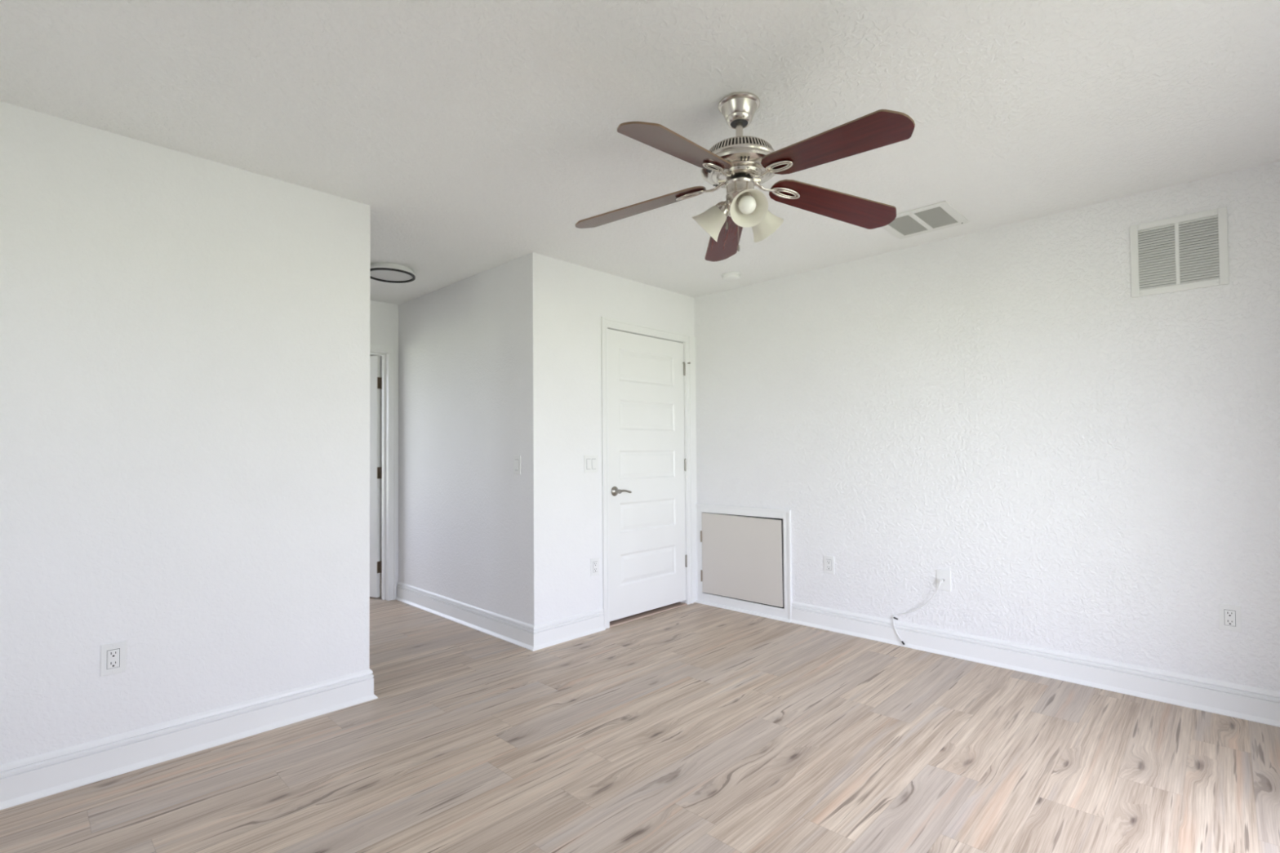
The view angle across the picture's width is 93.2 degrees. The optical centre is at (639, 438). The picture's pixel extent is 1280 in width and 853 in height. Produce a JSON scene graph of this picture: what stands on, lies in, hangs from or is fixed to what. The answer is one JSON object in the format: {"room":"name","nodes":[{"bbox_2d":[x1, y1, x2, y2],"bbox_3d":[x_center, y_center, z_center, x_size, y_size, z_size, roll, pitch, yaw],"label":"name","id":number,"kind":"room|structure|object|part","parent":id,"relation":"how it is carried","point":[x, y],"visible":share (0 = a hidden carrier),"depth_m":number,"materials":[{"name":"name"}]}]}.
{"room":"empty living room","nodes":[
{"label":"empty living room","id":0,"kind":"room"},
{"bbox_2d":[0,101,694,764],"bbox_3d":[-1.367,0.058,3.062,0.133,2.440,5.107,-2,-2,44],"label":"wall","id":1,"kind":"structure","parent":0,"point":[184,338],"depth_m":2.49,"materials":[{"name":"paint"}]},
{"bbox_2d":[100,640,125,676],"bbox_3d":[-1.993,0.833,2.289,0.009,0.117,0.072,-2,-2,44],"label":"wall outlet","id":2,"kind":"object","parent":1,"relation":"attached to","point":[113,655],"visible":1,"depth_m":2.29,"materials":[{"name":"white plastic"}]},
{"bbox_2d":[106,648,119,669],"bbox_3d":[-1.991,0.833,2.287,0.003,0.070,0.037,-2,-2,44],"label":"receptacle","id":3,"kind":"object","parent":2,"relation":"attached to","point":[113,654],"depth_m":2.29,"materials":[{"name":"white plastic"}]},
{"bbox_2d":[0,668,377,809],"bbox_3d":[-2.408,1.198,2.278,0.644,0.143,2.555,-2,-2,44],"label":"baseboard","id":4,"kind":"structure","parent":1,"relation":"attached to","point":[33,778],"depth_m":2.40,"materials":[{"name":"paint"}]},
{"bbox_2d":[583,455,597,472],"bbox_3d":[-0.327,0.171,4.051,0.010,0.117,0.118,-2,-2,44],"label":"light switch","id":5,"kind":"object","parent":1,"relation":"attached to","point":[590,462],"visible":1,"depth_m":4.04,"materials":[{"name":"white plastic"}]},
{"bbox_2d":[590,557,599,576],"bbox_3d":[-0.301,0.861,4.058,0.009,0.117,0.072,-2,-2,44],"label":"wall outlet","id":6,"kind":"object","parent":1,"relation":"attached to","point":[594,562],"visible":1,"depth_m":4.05,"materials":[{"name":"white plastic"}]},
{"bbox_2d":[593,561,597,572],"bbox_3d":[-0.299,0.861,4.056,0.003,0.070,0.037,-2,-2,44],"label":"receptacle","id":7,"kind":"object","parent":6,"relation":"attached to","point":[595,563],"depth_m":4.06,"materials":[{"name":"white plastic"}]},
{"bbox_2d":[609,601,687,627],"bbox_3d":[0.035,1.292,4.479,0.130,0.011,0.830,-2,-2,44],"label":"threshold","id":8,"kind":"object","parent":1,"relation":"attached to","point":[651,612],"depth_m":4.43,"materials":[{"name":"brown wood"}]},
{"bbox_2d":[607,328,690,621],"bbox_3d":[0.087,0.252,4.470,0.097,2.019,0.878,-2,-2,44],"label":"door","id":9,"kind":"structure","parent":1,"relation":"in","point":[647,464],"depth_m":4.44,"materials":[{"name":"paint"}]},
{"bbox_3d":[-0.127,0.367,4.219,0.062,0.068,0.148,-2,-2,44],"label":"handle","id":10,"kind":"part","parent":9,"relation":"part of","materials":[{"name":"silver metal"}]},
{"bbox_2d":[600,316,697,629],"bbox_3d":[0.056,0.235,4.526,0.138,2.126,1.021,-2,-2,44],"label":"trim","id":11,"kind":"structure","parent":1,"relation":"attached to","point":[688,340],"depth_m":4.74,"materials":[{"name":"paint"}]},
{"bbox_2d":[369,342,396,600],"bbox_3d":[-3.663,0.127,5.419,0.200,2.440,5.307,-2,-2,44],"label":"door frame","id":12,"kind":"structure","parent":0,"point":[370,354],"depth_m":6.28,"materials":[{"name":"paint"}]},
{"bbox_2d":[369,300,398,596],"bbox_3d":[-2.724,0.097,4.373,0.120,2.440,5.107,-2,-2,44],"label":"wall","id":13,"kind":"structure","parent":0,"point":[384,317],"depth_m":5.00,"materials":[{"name":"paint"}]},
{"bbox_2d":[369,355,382,597],"bbox_3d":[-2.505,0.319,5.222,0.786,2.005,0.097,-1,-1,25],"label":"door","id":14,"kind":"structure","parent":13,"relation":"in","point":[375,361],"depth_m":5.03,"materials":[{"name":"paint"}]},
{"bbox_2d":[398,257,522,621],"bbox_3d":[-1.340,0.088,4.452,1.761,2.440,0.100,-2,-2,44],"label":"wall","id":15,"kind":"structure","parent":0,"point":[460,495],"depth_m":4.31,"materials":[{"name":"paint"}]},
{"bbox_2d":[395,581,605,651],"bbox_3d":[-1.127,1.236,4.532,1.910,0.143,0.593,-2,-2,44],"label":"baseboard","id":16,"kind":"structure","parent":15,"relation":"attached to","point":[527,636],"depth_m":4.00,"materials":[{"name":"paint"}]},
{"bbox_2d":[513,455,520,474],"bbox_3d":[-0.780,0.168,3.833,0.072,0.117,0.010,-2,-2,44],"label":"light switch","id":17,"kind":"object","parent":15,"relation":"attached to","point":[517,459],"visible":1,"depth_m":3.83,"materials":[{"name":"white plastic"}]},
{"bbox_2d":[0,0,1279,305],"bbox_3d":[-1.243,-1.216,2.961,7.150,0.100,5.507,-2,-2,44],"label":"ceiling","id":18,"kind":"structure","parent":0,"point":[477,136],"depth_m":2.13,"materials":[{"name":"paint"}]},
{"bbox_2d":[369,262,416,283],"bbox_3d":[-1.680,-1.113,4.070,0.326,0.051,0.326,-2,-2,44],"label":"hall ceiling light","id":19,"kind":"object","parent":18,"relation":"attached to","point":[381,272],"visible":0.8,"depth_m":4.04,"materials":[{"name":"white plastic"}]},
{"bbox_2d":[369,270,413,280],"bbox_3d":[-1.680,-1.099,4.069,0.294,0.003,0.294,-2,-2,44],"label":"diffuser","id":20,"kind":"object","parent":19,"relation":"attached to","point":[378,275],"depth_m":4.07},
{"bbox_2d":[721,271,741,281],"bbox_3d":[0.643,-1.134,4.262,0.140,0.036,0.140,-2,-2,44],"label":"smoke detector","id":21,"kind":"object","parent":18,"relation":"attached to","point":[731,276],"visible":1,"depth_m":4.22,"materials":[{"name":"white plastic"}]},
{"bbox_2d":[575,91,915,262],"bbox_3d":[0.344,-0.939,2.115,1.238,0.515,1.217,-2,-2,44],"label":"ceiling fan","id":22,"kind":"object","parent":18,"relation":"hanging from","point":[738,164],"visible":1,"depth_m":2.08,"materials":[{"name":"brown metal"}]},
{"bbox_3d":[-0.005,-0.870,2.289,0.524,0.006,0.147,-9,8,21],"label":"blade","id":23,"kind":"part","parent":22,"relation":"part of","materials":[{"name":"brown wood"}]},
{"bbox_3d":[0.123,-0.883,1.842,0.147,0.006,0.524,13,15,35],"label":"blade","id":24,"kind":"part","parent":22,"relation":"part of","materials":[{"name":"brown wood"}]},
{"bbox_3d":[0.265,-0.791,2.190,0.091,0.128,0.128,-45,-18,17],"label":"lamp shade","id":25,"kind":"part","parent":22,"relation":"part of","materials":[{"name":"white glass"}]},
{"bbox_2d":[715,200,731,216],"bbox_3d":[0.309,-0.835,2.171,0.052,0.060,0.060,-45,-18,17],"label":"socket","id":26,"kind":"object","parent":22,"relation":"attached to","point":[722,208],"depth_m":2.15,"materials":[{"name":"silver metal"}]},
{"bbox_3d":[0.362,-0.864,2.537,0.147,0.006,0.524,-12,-9,-1],"label":"blade","id":27,"kind":"part","parent":22,"relation":"part of","materials":[{"name":"brown wood"}]},
{"bbox_3d":[0.307,-0.800,2.141,0.009,0.122,0.009,-2,-2,44],"label":"pull chain","id":28,"kind":"part","parent":22,"relation":"part of","materials":[{"name":"silver metal"}]},
{"bbox_3d":[0.355,-0.953,2.152,0.276,0.068,0.276,-2,-2,44],"label":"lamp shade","id":29,"kind":"part","parent":22,"relation":"part of","materials":[{"name":"silver metal"}]},
{"bbox_3d":[0.357,-0.769,2.198,0.009,0.182,0.009,-2,-2,44],"label":"pull chain","id":30,"kind":"part","parent":22,"relation":"part of","materials":[{"name":"silver metal"}]},
{"bbox_2d":[736,190,752,204],"bbox_3d":[0.359,-0.837,2.098,0.060,0.060,0.052,0,41,-3],"label":"socket","id":31,"kind":"object","parent":22,"relation":"attached to","point":[749,193],"depth_m":2.07,"materials":[{"name":"silver metal"}]},
{"bbox_3d":[0.361,-0.797,2.052,0.060,0.060,0.082,0,41,-3],"label":"light bulb","id":32,"kind":"part","parent":22,"relation":"part of","materials":[{"name":"white glass"}]},
{"bbox_3d":[0.361,-0.795,2.049,0.128,0.128,0.091,0,41,-3],"label":"lamp shade","id":33,"kind":"part","parent":22,"relation":"part of","materials":[{"name":"white glass"}]},
{"bbox_3d":[0.442,-0.792,2.200,0.091,0.128,0.128,46,-23,-22],"label":"lamp shade","id":34,"kind":"part","parent":22,"relation":"part of","materials":[{"name":"white glass"}]},
{"bbox_3d":[0.725,-0.874,2.264,0.524,0.006,0.147,8,-16,-17],"label":"blade","id":35,"kind":"part","parent":22,"relation":"part of","materials":[{"name":"brown wood"}]},
{"bbox_3d":[0.577,-0.884,1.834,0.147,0.006,0.524,15,-2,-35],"label":"blade","id":36,"kind":"part","parent":22,"relation":"part of","materials":[{"name":"brown wood"}]},
{"bbox_2d":[880,200,969,239],"bbox_3d":[1.524,-1.175,3.281,0.373,0.010,0.390,-2,-2,44],"label":"ceiling vent","id":37,"kind":"object","parent":18,"relation":"in","point":[939,215],"visible":0.91,"depth_m":3.27,"materials":[{"name":"metal"}]},
{"bbox_3d":[1.468,-1.175,3.337,0.130,0.003,0.304,-2,-2,44],"label":"panel","id":38,"kind":"part","parent":37,"relation":"part of","materials":[{"name":"grey metal"}]},
{"bbox_3d":[1.581,-1.178,3.228,0.130,0.003,0.304,-2,-2,44],"label":"panel","id":39,"kind":"part","parent":37,"relation":"part of","materials":[{"name":"grey metal"}]},
{"bbox_2d":[0,573,1279,852],"bbox_3d":[-1.223,1.324,2.906,7.150,0.100,5.507,-2,-2,44],"label":"floor","id":40,"kind":"structure","parent":0,"point":[695,727],"depth_m":2.31,"materials":[{"name":"beige laminate"}]},
{"bbox_2d":[693,160,1279,691],"bbox_3d":[0.611,0.081,4.841,6.750,2.440,0.200,-2,-2,44],"label":"wall","id":41,"kind":"structure","parent":0,"point":[1093,468],"depth_m":3.26,"materials":[{"name":"paint"}]},
{"bbox_2d":[694,600,791,622],"bbox_3d":[0.746,1.284,4.522,0.853,0.018,0.026,-2,-2,44],"label":"trim","id":42,"kind":"structure","parent":41,"relation":"attached to","point":[781,619],"depth_m":4.49,"materials":[{"name":"paint"}]},
{"bbox_2d":[695,503,791,619],"bbox_3d":[0.751,0.903,4.538,0.852,0.780,0.024,-2,-2,44],"label":"access hatch","id":43,"kind":"object","parent":41,"relation":"attached to","point":[744,554],"visible":1,"depth_m":4.50,"materials":[{"name":"paint"}]},
{"bbox_3d":[0.753,0.894,4.542,0.715,0.627,0.013,-2,-2,44],"label":"hatch door","id":44,"kind":"part","parent":43,"relation":"part of","materials":[{"name":"paint"}]},
{"bbox_2d":[823,555,834,573],"bbox_3d":[1.266,0.846,4.052,0.072,0.117,0.009,-2,-2,44],"label":"wall outlet","id":45,"kind":"object","parent":41,"relation":"attached to","point":[828,561],"visible":1,"depth_m":4.05,"materials":[{"name":"white plastic"}]},
{"bbox_2d":[826,559,831,570],"bbox_3d":[1.264,0.846,4.050,0.037,0.070,0.003,-2,-2,44],"label":"receptacle","id":46,"kind":"object","parent":45,"relation":"attached to","point":[828,562],"depth_m":4.05,"materials":[{"name":"white plastic"}]},
{"bbox_2d":[936,568,951,591],"bbox_3d":[1.778,0.832,3.549,0.078,0.122,0.022,-2,-2,44],"label":"cable plate","id":47,"kind":"object","parent":41,"relation":"attached to","point":[945,575],"visible":0.99,"depth_m":3.55,"materials":[{"name":"white plastic"}]},
{"bbox_2d":[893,579,943,644],"bbox_3d":[1.663,1.040,3.628,0.033,0.428,0.301,1,-2,-41],"label":"coaxial cable","id":48,"kind":"object","parent":47,"relation":"hanging from","point":[940,580],"visible":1,"depth_m":3.66,"materials":[{"name":"white plastic"}]},
{"bbox_2d":[790,600,1279,727],"bbox_3d":[2.013,1.186,3.312,2.654,0.143,0.029,-2,-2,44],"label":"baseboard","id":49,"kind":"structure","parent":41,"relation":"attached to","point":[1256,704],"depth_m":3.13,"materials":[{"name":"paint"}]},
{"bbox_2d":[1129,206,1229,297],"bbox_3d":[2.533,-0.869,2.851,0.344,0.352,0.011,-2,-2,44],"label":"air vent","id":50,"kind":"object","parent":41,"relation":"in","point":[1189,251],"visible":1,"depth_m":2.84,"materials":[{"name":"metal"}]},
{"bbox_2d":[1218,603,1241,632],"bbox_3d":[2.649,0.805,2.716,0.072,0.117,0.009,-2,-2,44],"label":"wall outlet","id":51,"kind":"object","parent":41,"relation":"attached to","point":[1229,615],"visible":1,"depth_m":2.71,"materials":[{"name":"white plastic"}]},
{"bbox_2d":[1223,608,1235,626],"bbox_3d":[2.647,0.805,2.714,0.037,0.070,0.003,-2,-2,44],"label":"receptacle","id":52,"kind":"object","parent":51,"relation":"attached to","point":[1229,615],"depth_m":2.71,"materials":[{"name":"white plastic"}]}
]}

